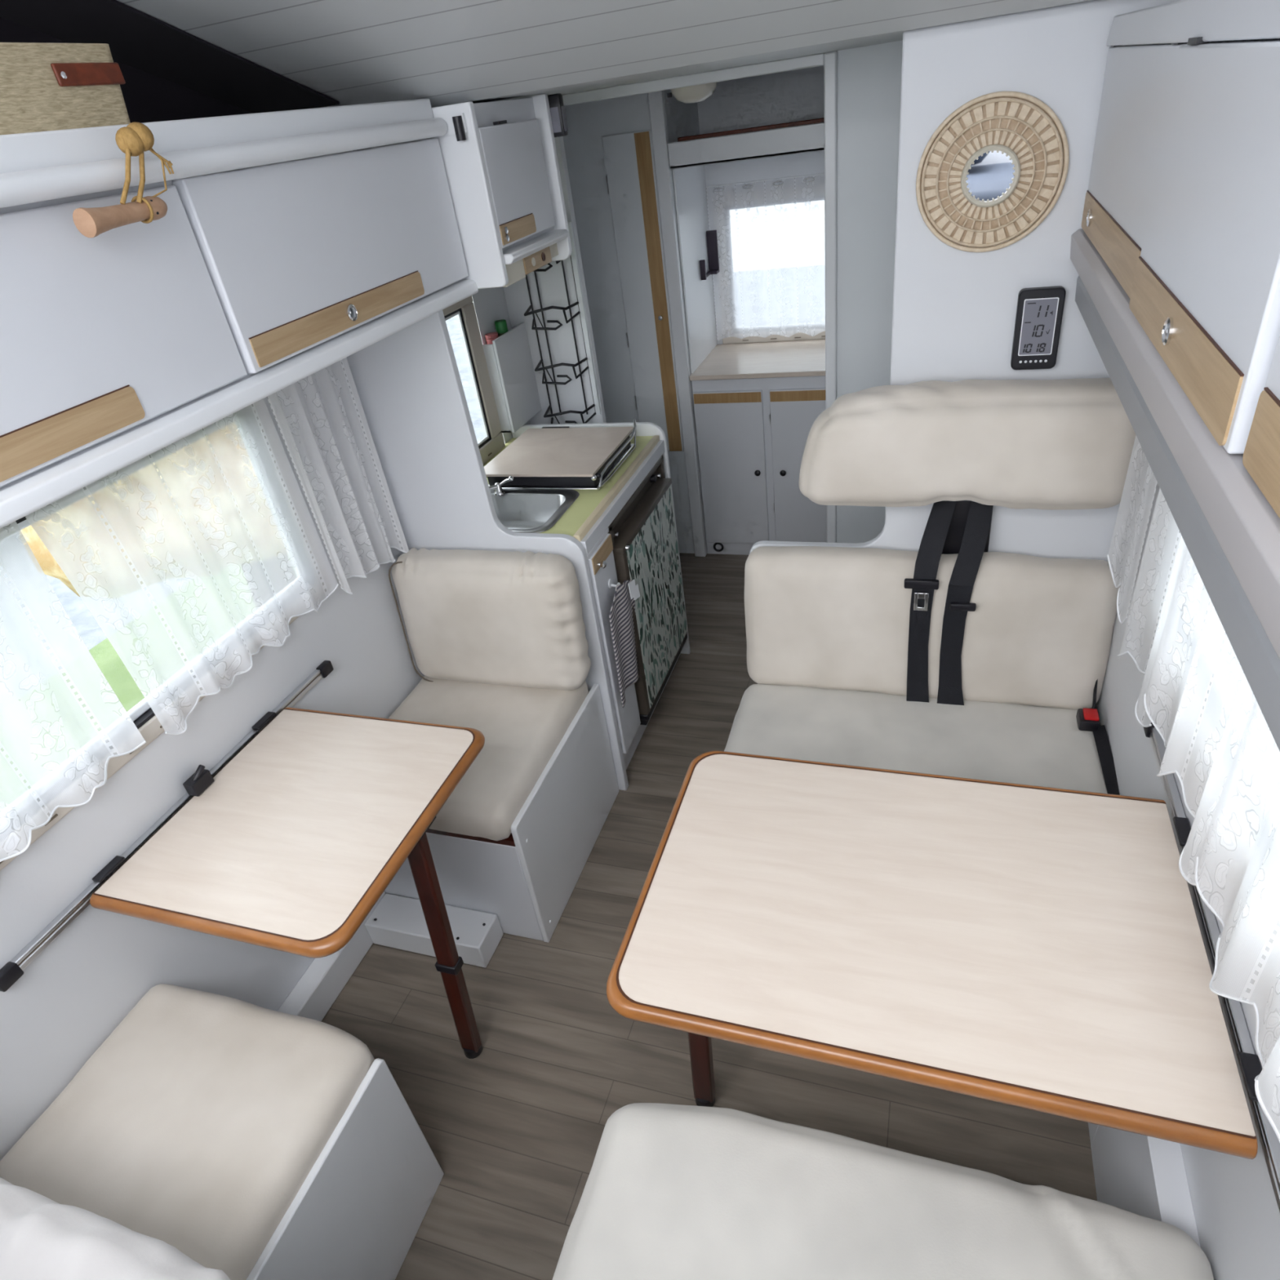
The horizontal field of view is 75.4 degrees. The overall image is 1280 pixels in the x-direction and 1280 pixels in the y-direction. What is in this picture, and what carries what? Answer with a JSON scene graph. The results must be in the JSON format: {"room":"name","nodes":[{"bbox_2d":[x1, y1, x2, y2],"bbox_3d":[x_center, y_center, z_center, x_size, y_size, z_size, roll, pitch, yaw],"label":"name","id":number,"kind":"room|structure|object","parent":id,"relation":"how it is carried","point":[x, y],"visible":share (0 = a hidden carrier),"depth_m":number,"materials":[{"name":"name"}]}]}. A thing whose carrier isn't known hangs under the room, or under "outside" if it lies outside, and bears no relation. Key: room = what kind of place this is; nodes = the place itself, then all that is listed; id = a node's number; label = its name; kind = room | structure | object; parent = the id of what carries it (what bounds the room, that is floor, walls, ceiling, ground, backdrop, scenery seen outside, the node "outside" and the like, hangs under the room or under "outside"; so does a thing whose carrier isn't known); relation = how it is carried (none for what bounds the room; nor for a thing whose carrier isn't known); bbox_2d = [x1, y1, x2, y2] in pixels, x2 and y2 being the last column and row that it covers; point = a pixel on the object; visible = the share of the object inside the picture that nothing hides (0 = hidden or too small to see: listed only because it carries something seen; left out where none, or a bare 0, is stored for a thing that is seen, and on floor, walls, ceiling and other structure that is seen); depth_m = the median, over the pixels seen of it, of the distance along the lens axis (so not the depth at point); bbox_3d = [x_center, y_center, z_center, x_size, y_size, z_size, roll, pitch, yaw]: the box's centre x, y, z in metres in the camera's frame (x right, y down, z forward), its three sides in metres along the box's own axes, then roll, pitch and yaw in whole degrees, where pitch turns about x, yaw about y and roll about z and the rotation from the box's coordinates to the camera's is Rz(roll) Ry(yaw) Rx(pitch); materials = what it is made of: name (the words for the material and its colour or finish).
{"room":"camper van interior","nodes":[
{"label":"camper van interior","id":0,"kind":"room"},
{"bbox_2d":[0,286,530,1160],"bbox_3d":[-0.909,-0.277,1.829,0.040,2.420,5.280,4,35,19],"label":"wall","id":1,"kind":"structure","parent":0,"point":[65,1003],"depth_m":1.67,"materials":[{"name":"white paint"}]},
{"bbox_2d":[0,17,253,123],"bbox_3d":[-1.169,-0.728,0.905,0.004,0.486,2.103,4,35,19],"label":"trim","id":2,"kind":"structure","parent":1,"relation":"attached to","point":[148,97],"depth_m":1.57,"materials":[{"name":"fabric"}]},
{"bbox_2d":[0,403,326,871],"bbox_3d":[-1.030,-0.009,1.500,0.050,0.530,1.260,4,35,19],"label":"window","id":3,"kind":"structure","parent":1,"relation":"in","point":[142,715],"depth_m":1.63,"materials":[{"name":"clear glass"}]},
{"bbox_2d":[0,660,333,991],"bbox_3d":[-0.934,0.304,1.746,0.040,0.079,0.945,4,35,19],"label":"rail","id":4,"kind":"object","parent":1,"relation":"attached to","point":[199,781],"visible":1,"depth_m":1.63,"materials":[{"name":"metal"}]},
{"bbox_2d":[0,0,339,113],"bbox_3d":[-1.047,-0.806,0.929,0.201,0.450,1.900,4,35,19],"label":"trim","id":5,"kind":"structure","parent":1,"relation":"attached to","point":[136,39],"depth_m":1.46,"materials":[{"name":"fabric"}]},
{"bbox_2d":[0,98,478,528],"bbox_3d":[-0.838,-0.549,1.287,0.408,0.390,1.600,4,35,19],"label":"locker","id":6,"kind":"object","parent":1,"relation":"attached to","point":[119,345],"visible":0.83,"depth_m":1.23,"materials":[{"name":"white laminate"}]},
{"bbox_2d":[0,42,130,134],"bbox_3d":[-0.838,-0.666,1.063,0.247,0.132,0.280,4,35,19],"label":"basket","id":7,"kind":"object","parent":6,"relation":"on","point":[44,86],"visible":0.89,"depth_m":1.03,"materials":[{"name":"beige wicker"}]},
{"bbox_2d":[0,112,467,208],"bbox_3d":[-0.642,-0.647,1.141,0.070,0.048,1.600,4,35,19],"label":"rail","id":8,"kind":"object","parent":6,"relation":"attached to","point":[34,185],"visible":0.94,"depth_m":1.20,"materials":[{"name":"white plastic"}]},
{"bbox_2d":[72,121,173,237],"bbox_3d":[-0.662,-0.591,1.059,0.037,0.115,0.163,5,35,21],"label":"toy","id":9,"kind":"object","parent":8,"relation":"hanging from","point":[135,139],"visible":1,"depth_m":1.06,"materials":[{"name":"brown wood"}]},
{"bbox_2d":[277,891,503,1021],"bbox_3d":[-0.894,1.334,1.493,0.415,0.100,2.110,4,35,19],"label":"floor duct cover","id":10,"kind":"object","parent":1,"relation":"attached to","point":[400,923],"depth_m":2.21,"materials":[{"name":"white plastic"}]},
{"bbox_2d":[373,918,485,939],"bbox_3d":[-0.572,0.772,2.213,0.322,0.002,0.054,-1,33,11],"label":"screws","id":11,"kind":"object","parent":10,"relation":"attached to","point":[375,919],"depth_m":2.20,"materials":[{"name":"black plastic"}]},
{"bbox_2d":[442,295,505,464],"bbox_3d":[-0.611,-0.734,2.537,0.020,0.580,0.635,4,35,19],"label":"window","id":12,"kind":"structure","parent":1,"relation":"in","point":[490,446],"depth_m":2.74,"materials":[{"name":"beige plastic"}]},
{"bbox_2d":[482,322,541,432],"bbox_3d":[-0.447,-0.918,2.899,0.058,0.312,0.240,4,35,19],"label":"pocket","id":13,"kind":"object","parent":1,"relation":"attached to","point":[508,360],"visible":1,"depth_m":2.86,"materials":[{"name":"white plastic"}]},
{"bbox_2d":[484,332,497,344],"bbox_3d":[-0.492,-0.997,2.770,0.042,0.052,0.043,4,35,19],"label":"spice jar","id":14,"kind":"object","parent":13,"relation":"on","point":[491,336],"visible":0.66,"depth_m":2.75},
{"bbox_2d":[494,319,507,337],"bbox_3d":[-0.469,-1.050,2.827,0.038,0.074,0.039,4,35,19],"label":"spice jar","id":15,"kind":"object","parent":13,"relation":"on","point":[501,327],"visible":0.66,"depth_m":2.81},
{"bbox_3d":[-0.971,-0.349,1.468,0.006,0.016,1.520,4,35,19],"label":"curtain rod","id":16,"kind":"object","parent":1,"relation":"attached to","visible":0},
{"bbox_2d":[0,520,146,862],"bbox_3d":[-1.077,0.136,1.256,0.030,0.545,0.552,4,35,19],"label":"curtain","id":17,"kind":"object","parent":16,"relation":"hanging from","point":[54,790],"visible":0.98,"depth_m":1.41,"materials":[{"name":"white fabric"}]},
{"bbox_2d":[26,398,338,734],"bbox_3d":[-0.896,-0.182,1.721,0.031,0.565,0.610,4,35,19],"label":"curtain","id":18,"kind":"object","parent":16,"relation":"hanging from","point":[122,584],"visible":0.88,"depth_m":1.69,"materials":[{"name":"white fabric"}]},
{"bbox_2d":[266,357,408,594],"bbox_3d":[-0.751,-0.431,2.076,0.053,0.631,0.314,4,35,19],"label":"curtain","id":19,"kind":"object","parent":16,"relation":"hanging from","point":[320,417],"visible":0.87,"depth_m":2.08,"materials":[{"name":"white fabric"}]},
{"bbox_2d":[346,310,628,790],"bbox_3d":[-0.430,-0.326,2.274,0.573,1.900,0.025,4,35,19],"label":"wall","id":20,"kind":"structure","parent":0,"point":[408,384],"depth_m":2.20,"materials":[{"name":"white laminate"}]},
{"bbox_2d":[430,93,572,288],"bbox_3d":[-0.489,-1.089,2.053,0.500,0.373,0.394,4,35,19],"label":"upper cabinet","id":21,"kind":"object","parent":20,"relation":"attached to","point":[504,183],"visible":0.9,"depth_m":1.91,"materials":[{"name":"white laminate"}]},
{"bbox_2d":[502,258,525,287],"bbox_3d":[-0.304,-0.878,1.977,0.011,0.047,0.111,4,35,19],"label":"lamp","id":22,"kind":"object","parent":21,"relation":"attached to","point":[515,272],"depth_m":1.97,"materials":[{"name":"beige plastic"}]},
{"bbox_2d":[531,257,535,266],"bbox_3d":[-0.264,-0.938,2.055,0.002,0.020,0.020,4,35,19],"label":"socket","id":23,"kind":"object","parent":21,"relation":"attached to","point":[533,259],"depth_m":2.05,"materials":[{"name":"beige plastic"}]},
{"bbox_2d":[541,252,545,261],"bbox_3d":[-0.245,-0.973,2.104,0.002,0.020,0.020,4,35,19],"label":"socket","id":24,"kind":"object","parent":21,"relation":"attached to","point":[543,254],"depth_m":2.10,"materials":[{"name":"brown plastic"}]},
{"bbox_2d":[547,93,568,137],"bbox_3d":[-0.217,-1.306,2.066,0.062,0.090,0.028,4,35,19],"label":"wall device","id":25,"kind":"object","parent":21,"relation":"attached to","point":[557,112],"visible":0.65,"depth_m":2.05,"materials":[{"name":"black plastic"}]},
{"bbox_2d":[502,136,606,424],"bbox_3d":[-0.275,-0.858,3.055,0.295,1.900,0.030,4,35,19],"label":"wall","id":26,"kind":"structure","parent":0,"point":[551,282],"depth_m":2.89,"materials":[{"name":"white paint"}]},
{"bbox_2d":[524,221,601,423],"bbox_3d":[-0.289,-1.043,2.831,0.198,0.665,0.116,4,35,19],"label":"wire rack","id":27,"kind":"object","parent":26,"relation":"attached to","point":[580,303],"visible":0.69,"depth_m":2.85,"materials":[{"name":"black metal"}]},
{"bbox_2d":[562,53,824,105],"bbox_3d":[0.134,-1.626,2.409,0.793,0.028,0.040,4,35,19],"label":"trim","id":28,"kind":"structure","parent":26,"relation":"attached to","point":[816,60],"depth_m":2.38,"materials":[{"name":"white plastic"}]},
{"bbox_2d":[116,0,1093,107],"bbox_3d":[-0.125,-1.005,1.008,1.875,0.520,5.280,4,35,19],"label":"ceiling","id":29,"kind":"structure","parent":0,"point":[444,52],"depth_m":1.47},
{"bbox_2d":[666,82,716,103],"bbox_3d":[0.168,-1.713,2.578,0.170,0.071,0.170,4,35,19],"label":"ceiling lamp","id":30,"kind":"object","parent":29,"relation":"attached to","point":[697,93],"visible":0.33,"depth_m":2.54,"materials":[{"name":"white plastic"}]},
{"bbox_2d":[666,92,671,97],"bbox_3d":[0.092,-1.694,2.577,0.012,0.012,0.014,4,35,19],"label":"switch","id":31,"kind":"object","parent":30,"relation":"attached to","point":[668,95],"depth_m":2.57,"materials":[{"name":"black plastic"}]},
{"bbox_2d":[672,164,717,373],"bbox_3d":[0.242,-1.584,3.500,0.007,0.774,0.455,4,35,19],"label":"window reveal","id":32,"kind":"object","parent":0,"point":[689,183],"visible":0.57,"depth_m":3.46,"materials":[{"name":"white plastic"}]},
{"bbox_2d":[699,230,719,279],"bbox_3d":[0.296,-1.654,3.560,0.045,0.169,0.162,4,35,19],"label":"holder","id":33,"kind":"object","parent":32,"relation":"attached to","point":[712,238],"visible":1,"depth_m":3.60,"materials":[{"name":"black plastic"}]},
{"bbox_2d":[320,552,1097,1279],"bbox_3d":[0.152,0.812,2.189,1.955,0.050,5.280,4,35,19],"label":"floor","id":34,"kind":"structure","parent":0,"point":[514,1130],"depth_m":1.92,"materials":[{"name":"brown wood"}]},
{"bbox_2d":[89,706,484,1058],"bbox_3d":[-0.625,0.651,1.869,0.543,0.761,0.586,4,35,19],"label":"table","id":35,"kind":"object","parent":34,"relation":"on","point":[291,845],"visible":1,"depth_m":1.62,"materials":[{"name":"brown wood"}]},
{"bbox_2d":[246,1057,444,1279],"bbox_3d":[-0.808,1.123,1.477,0.556,0.445,0.674,4,35,19],"label":"bench","id":36,"kind":"object","parent":34,"relation":"on","point":[358,1212],"visible":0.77,"depth_m":1.50,"materials":[{"name":"white laminate"}]},
{"bbox_2d":[0,983,374,1279],"bbox_3d":[-0.833,0.923,1.390,0.544,0.128,0.654,4,35,19],"label":"seat cushion","id":37,"kind":"object","parent":36,"relation":"on","point":[197,1124],"visible":0.84,"depth_m":1.42,"materials":[{"name":"beige fabric"}]},
{"bbox_2d":[0,1177,230,1279],"bbox_3d":[-0.807,0.848,1.061,0.780,0.392,0.186,4,35,19],"label":"cushion","id":38,"kind":"object","parent":37,"relation":"on","point":[42,1237],"visible":1,"depth_m":0.94,"materials":[{"name":"white fabric"}]},
{"bbox_2d":[384,684,618,942],"bbox_3d":[-0.441,0.454,2.429,0.550,0.436,0.590,4,35,19],"label":"bench","id":39,"kind":"object","parent":34,"relation":"on","point":[527,878],"visible":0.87,"depth_m":2.22,"materials":[{"name":"white laminate"}]},
{"bbox_2d":[388,675,588,840],"bbox_3d":[-0.481,0.281,2.300,0.534,0.122,0.605,4,35,19],"label":"seat cushion","id":40,"kind":"object","parent":39,"relation":"on","point":[522,728],"visible":0.53,"depth_m":2.22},
{"bbox_2d":[388,547,591,690],"bbox_3d":[-0.419,-0.058,2.346,0.559,0.409,0.163,4,35,19],"label":"cushion","id":41,"kind":"object","parent":40,"relation":"on","point":[503,618],"visible":1,"depth_m":2.27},
{"bbox_2d":[483,422,690,768],"bbox_3d":[-0.232,-0.149,2.838,0.604,0.945,0.774,4,35,19],"label":"kitchen counter","id":42,"kind":"object","parent":34,"relation":"on","point":[588,518],"visible":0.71,"depth_m":2.48,"materials":[{"name":"white laminate"}]},
{"bbox_2d":[489,488,578,533],"bbox_3d":[-0.379,-0.335,2.465,0.369,0.118,0.294,4,35,19],"label":"sink","id":43,"kind":"object","parent":42,"relation":"in","point":[519,510],"visible":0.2,"depth_m":2.54,"materials":[{"name":"metal"}]},
{"bbox_2d":[484,419,636,489],"bbox_3d":[-0.246,-0.607,2.671,0.411,0.086,0.447,4,35,19],"label":"cooktop","id":44,"kind":"object","parent":42,"relation":"on","point":[565,457],"visible":0.96,"depth_m":2.59,"materials":[{"name":"silver metal"}]},
{"bbox_2d":[483,435,653,537],"bbox_3d":[-0.320,-0.497,2.612,0.538,0.014,0.753,4,35,19],"label":"countertop","id":45,"kind":"structure","parent":42,"relation":"on","point":[576,514],"depth_m":2.42,"materials":[{"name":"green laminate"}]},
{"bbox_2d":[488,475,514,495],"bbox_3d":[-0.483,-0.442,2.490,0.215,0.059,0.074,-24,36,-22],"label":"tap","id":46,"kind":"object","parent":45,"relation":"on","point":[499,491],"visible":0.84,"depth_m":2.52,"materials":[{"name":"silver metal"}]},
{"bbox_2d":[608,578,639,707],"bbox_3d":[-0.047,-0.009,2.488,0.045,0.384,0.222,7,36,22],"label":"tea towel","id":47,"kind":"object","parent":42,"relation":"hanging from","point":[620,615],"visible":0.99,"depth_m":2.47,"materials":[{"name":"fabric"}]},
{"bbox_2d":[607,454,687,724],"bbox_3d":[-0.159,-0.181,2.869,0.511,0.746,0.555,4,35,19],"label":"fridge","id":48,"kind":"object","parent":42,"relation":"in","point":[643,533],"visible":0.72,"depth_m":2.73,"materials":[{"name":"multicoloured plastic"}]},
{"bbox_2d":[562,88,707,556],"bbox_3d":[0.060,-1.334,3.714,0.439,1.895,0.507,4,35,19],"label":"wardrobe","id":49,"kind":"object","parent":34,"relation":"on","point":[621,178],"visible":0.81,"depth_m":3.35,"materials":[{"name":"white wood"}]},
{"bbox_2d":[691,375,826,555],"bbox_3d":[0.666,-0.856,3.815,0.701,0.838,0.490,4,35,19],"label":"base cabinet","id":50,"kind":"object","parent":34,"relation":"on","point":[752,434],"visible":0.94,"depth_m":3.64,"materials":[{"name":"white laminate"}]},
{"bbox_2d":[689,338,825,380],"bbox_3d":[0.615,-1.221,3.591,0.701,0.020,0.492,4,35,19],"label":"countertop","id":51,"kind":"structure","parent":50,"relation":"on","point":[793,358],"depth_m":3.56,"materials":[{"name":"white wood"}]},
{"bbox_2d":[606,751,1257,1159],"bbox_3d":[0.459,0.716,1.515,0.823,0.761,0.583,4,35,19],"label":"table","id":52,"kind":"object","parent":34,"relation":"on","point":[1040,948],"visible":0.98,"depth_m":1.24,"materials":[{"name":"brown wood"}]},
{"bbox_3d":[0.691,0.473,2.214,0.824,0.350,0.620,4,35,19],"label":"bench","id":53,"kind":"object","parent":34,"relation":"on","visible":0},
{"bbox_2d":[724,684,1107,793],"bbox_3d":[0.648,0.325,2.027,0.900,0.126,0.549,4,35,19],"label":"seat cushion","id":54,"kind":"object","parent":53,"relation":"on","point":[1000,742],"visible":0.49,"depth_m":2.05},
{"bbox_2d":[1075,679,1099,731],"bbox_3d":[1.088,0.106,2.005,0.044,0.162,0.169,4,35,19],"label":"seat belt buckle","id":55,"kind":"object","parent":54,"relation":"on","point":[1087,719],"visible":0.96,"depth_m":1.98,"materials":[{"name":"black plastic"}]},
{"bbox_2d":[1093,724,1119,795],"bbox_3d":[1.046,0.330,1.833,0.029,0.043,0.402,3,34,17],"label":"strap","id":56,"kind":"object","parent":54,"relation":"on","point":[1103,746],"visible":0.57,"depth_m":1.90,"materials":[{"name":"black fabric"}]},
{"bbox_3d":[0.300,1.230,1.109,0.754,0.384,0.650,4,35,19],"label":"bench","id":57,"kind":"object","parent":34,"relation":"on","visible":0},
{"bbox_2d":[552,1102,1213,1279],"bbox_3d":[0.271,0.997,1.024,0.879,0.138,0.712,4,35,19],"label":"seat cushion","id":58,"kind":"object","parent":57,"relation":"on","point":[671,1192],"visible":1,"depth_m":1.18,"materials":[{"name":"beige fabric"}]},
{"bbox_2d":[697,65,824,344],"bbox_3d":[0.818,-1.464,3.686,1.875,1.950,0.040,4,35,19],"label":"wall","id":59,"kind":"structure","parent":0,"point":[797,95],"depth_m":3.34,"materials":[{"name":"white paint"}]},
{"bbox_2d":[667,122,824,168],"bbox_3d":[0.511,-1.902,3.147,0.701,0.084,0.490,4,35,19],"label":"shelf","id":60,"kind":"object","parent":59,"relation":"attached to","point":[807,138],"visible":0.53,"depth_m":2.97,"materials":[{"name":"white wood"}]},
{"bbox_2d":[677,117,824,142],"bbox_3d":[0.459,-1.846,3.027,0.660,0.055,0.020,4,35,19],"label":"board","id":61,"kind":"object","parent":60,"relation":"on","point":[818,120],"visible":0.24,"depth_m":3.02,"materials":[{"name":"brown wood"}]},
{"bbox_2d":[706,173,825,340],"bbox_3d":[0.630,-1.627,3.560,0.660,0.635,0.024,4,35,19],"label":"curtain","id":62,"kind":"object","parent":59,"relation":"hanging from","point":[757,196],"visible":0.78,"depth_m":3.57,"materials":[{"name":"white fabric"}]},
{"bbox_2d":[712,184,825,344],"bbox_3d":[0.682,-1.628,3.610,0.695,0.620,0.050,4,35,19],"label":"window","id":63,"kind":"structure","parent":59,"relation":"in","point":[797,336],"depth_m":3.76,"materials":[{"name":"fabric"}]},
{"bbox_2d":[836,40,902,542],"bbox_3d":[1.017,-0.797,2.659,0.752,1.900,0.030,4,35,19],"label":"wall","id":64,"kind":"structure","parent":0,"point":[869,77],"depth_m":2.46,"materials":[{"name":"white paint"}]},
{"bbox_2d":[823,51,837,542],"bbox_3d":[0.644,-0.820,2.782,0.035,1.900,0.050,4,35,19],"label":"trim","id":65,"kind":"structure","parent":64,"relation":"attached to","point":[830,59],"depth_m":2.49,"materials":[{"name":"white plastic"}]},
{"bbox_2d":[750,0,1179,684],"bbox_3d":[0.704,-0.351,2.046,0.892,1.900,0.025,4,35,19],"label":"wall","id":66,"kind":"structure","parent":0,"point":[954,310],"depth_m":1.71,"materials":[{"name":"white paint"}]},
{"bbox_2d":[903,501,956,702],"bbox_3d":[0.712,-0.088,2.073,0.089,0.521,0.179,11,37,27],"label":"belt","id":67,"kind":"object","parent":66,"relation":"attached to","point":[924,582],"visible":1,"depth_m":2.02,"materials":[{"name":"black fabric"}]},
{"bbox_2d":[744,546,1120,709],"bbox_3d":[0.716,-0.037,2.146,0.897,0.399,0.158,4,35,19],"label":"cushion","id":68,"kind":"object","parent":66,"relation":"attached to","point":[1039,632],"visible":0.85,"depth_m":2.08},
{"bbox_2d":[937,500,993,705],"bbox_3d":[0.795,-0.081,2.043,0.076,0.521,0.178,9,37,26],"label":"belt","id":69,"kind":"object","parent":66,"relation":"attached to","point":[957,604],"visible":0.97,"depth_m":2.00,"materials":[{"name":"black fabric"}]},
{"bbox_2d":[799,377,1135,510],"bbox_3d":[0.723,-0.436,1.859,0.728,0.287,0.179,4,35,19],"label":"cushion","id":70,"kind":"object","parent":66,"relation":"attached to","point":[1064,444],"visible":0.93,"depth_m":1.78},
{"bbox_2d":[941,500,993,554],"bbox_3d":[0.797,-0.275,2.037,0.120,0.210,0.016,4,35,19],"label":"housing","id":71,"kind":"object","parent":66,"relation":"attached to","point":[953,540],"visible":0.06,"depth_m":2.03,"materials":[{"name":"black plastic"}]},
{"bbox_2d":[915,91,1069,252],"bbox_3d":[0.685,-0.908,1.622,0.277,0.277,0.029,4,35,19],"label":"wall mirror","id":72,"kind":"object","parent":66,"relation":"attached to","point":[988,174],"visible":1,"depth_m":1.62,"materials":[{"name":"wicker"}]},
{"bbox_2d":[1010,285,1066,369],"bbox_3d":[0.837,-0.655,1.746,0.088,0.164,0.024,4,35,19],"label":"station","id":73,"kind":"object","parent":66,"relation":"attached to","point":[1039,310],"visible":1,"depth_m":1.74,"materials":[{"name":"black plastic"}]},
{"bbox_2d":[1090,483,1279,1279],"bbox_3d":[0.900,-0.152,1.214,0.040,2.420,5.280,4,35,19],"label":"wall","id":74,"kind":"structure","parent":0,"point":[1236,1211],"depth_m":1.15,"materials":[{"name":"white paint"}]},
{"bbox_2d":[1088,1122,1200,1247],"bbox_3d":[0.828,0.974,1.365,0.046,0.400,1.150,4,35,19],"label":"baseboard","id":75,"kind":"structure","parent":74,"relation":"attached to","point":[1141,1175],"depth_m":1.31,"materials":[{"name":"white laminate"}]},
{"bbox_2d":[1070,0,1279,658],"bbox_3d":[0.679,-0.460,0.878,0.202,0.394,1.683,4,35,19],"label":"locker","id":76,"kind":"object","parent":74,"relation":"attached to","point":[1176,249],"visible":1,"depth_m":0.81,"materials":[{"name":"white laminate"}]},
{"bbox_2d":[1075,275,1279,751],"bbox_3d":[0.720,-0.260,1.004,0.180,0.084,1.684,4,35,19],"label":"pelmet","id":77,"kind":"object","parent":76,"relation":"attached to","point":[1256,655],"visible":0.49,"depth_m":0.81,"materials":[{"name":"grey plastic"}]},
{"bbox_3d":[0.751,-0.263,0.955,0.006,0.011,1.430,4,35,19],"label":"curtain rod","id":78,"kind":"object","parent":77,"relation":"attached to","visible":0},
{"bbox_2d":[1106,435,1157,623],"bbox_3d":[0.968,-0.332,1.578,0.034,0.613,0.221,4,35,19],"label":"curtain","id":79,"kind":"object","parent":78,"relation":"hanging from","point":[1123,557],"visible":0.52,"depth_m":1.66,"materials":[{"name":"white fabric"}]},
{"bbox_2d":[1117,487,1186,727],"bbox_3d":[0.893,-0.184,1.395,0.036,0.642,0.326,4,35,19],"label":"curtain","id":80,"kind":"object","parent":78,"relation":"hanging from","point":[1165,548],"visible":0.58,"depth_m":1.47,"materials":[{"name":"white fabric"}]},
{"bbox_2d":[1143,547,1255,885],"bbox_3d":[0.791,-0.008,1.131,0.038,0.623,0.400,4,35,19],"label":"curtain","id":81,"kind":"object","parent":78,"relation":"hanging from","point":[1202,696],"visible":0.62,"depth_m":1.20,"materials":[{"name":"white fabric"}]},
{"bbox_2d":[1195,699,1279,1142],"bbox_3d":[0.659,0.235,0.788,0.037,0.624,0.540,4,35,19],"label":"curtain","id":82,"kind":"object","parent":78,"relation":"hanging from","point":[1237,864],"visible":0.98,"depth_m":0.98,"materials":[{"name":"white fabric"}]},
{"bbox_2d":[1142,721,1279,1212],"bbox_3d":[0.818,0.426,1.189,0.022,0.035,1.005,4,35,19],"label":"rail","id":83,"kind":"object","parent":74,"relation":"attached to","point":[1249,1062],"visible":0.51,"depth_m":1.08,"materials":[{"name":"metal"}]},
{"label":"outside","id":84,"kind":"structure","parent":0,"visible":0},
{"bbox_2d":[0,266,820,696],"bbox_3d":[1.568,0.147,4.639,32.000,0.050,24.000,4,35,19],"label":"window","id":85,"kind":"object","parent":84,"point":[91,633],"depth_m":7.10,"materials":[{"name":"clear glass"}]},
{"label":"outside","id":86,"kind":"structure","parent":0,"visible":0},
{"bbox_2d":[0,558,289,811],"bbox_3d":[-3.514,2.886,1.613,4.100,0.050,13.200,4,35,19],"label":"lawn","id":87,"kind":"structure","parent":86,"point":[122,682],"depth_m":5.66,"materials":[{"name":"green plant"}]},
{"bbox_2d":[19,425,293,607],"bbox_3d":[-2.376,-0.969,4.736,2.055,2.712,2.209,4,35,19],"label":"tree","id":88,"kind":"object","parent":87,"relation":"on","point":[46,562],"visible":0.02,"depth_m":3.94,"materials":[{"name":"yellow plant"}]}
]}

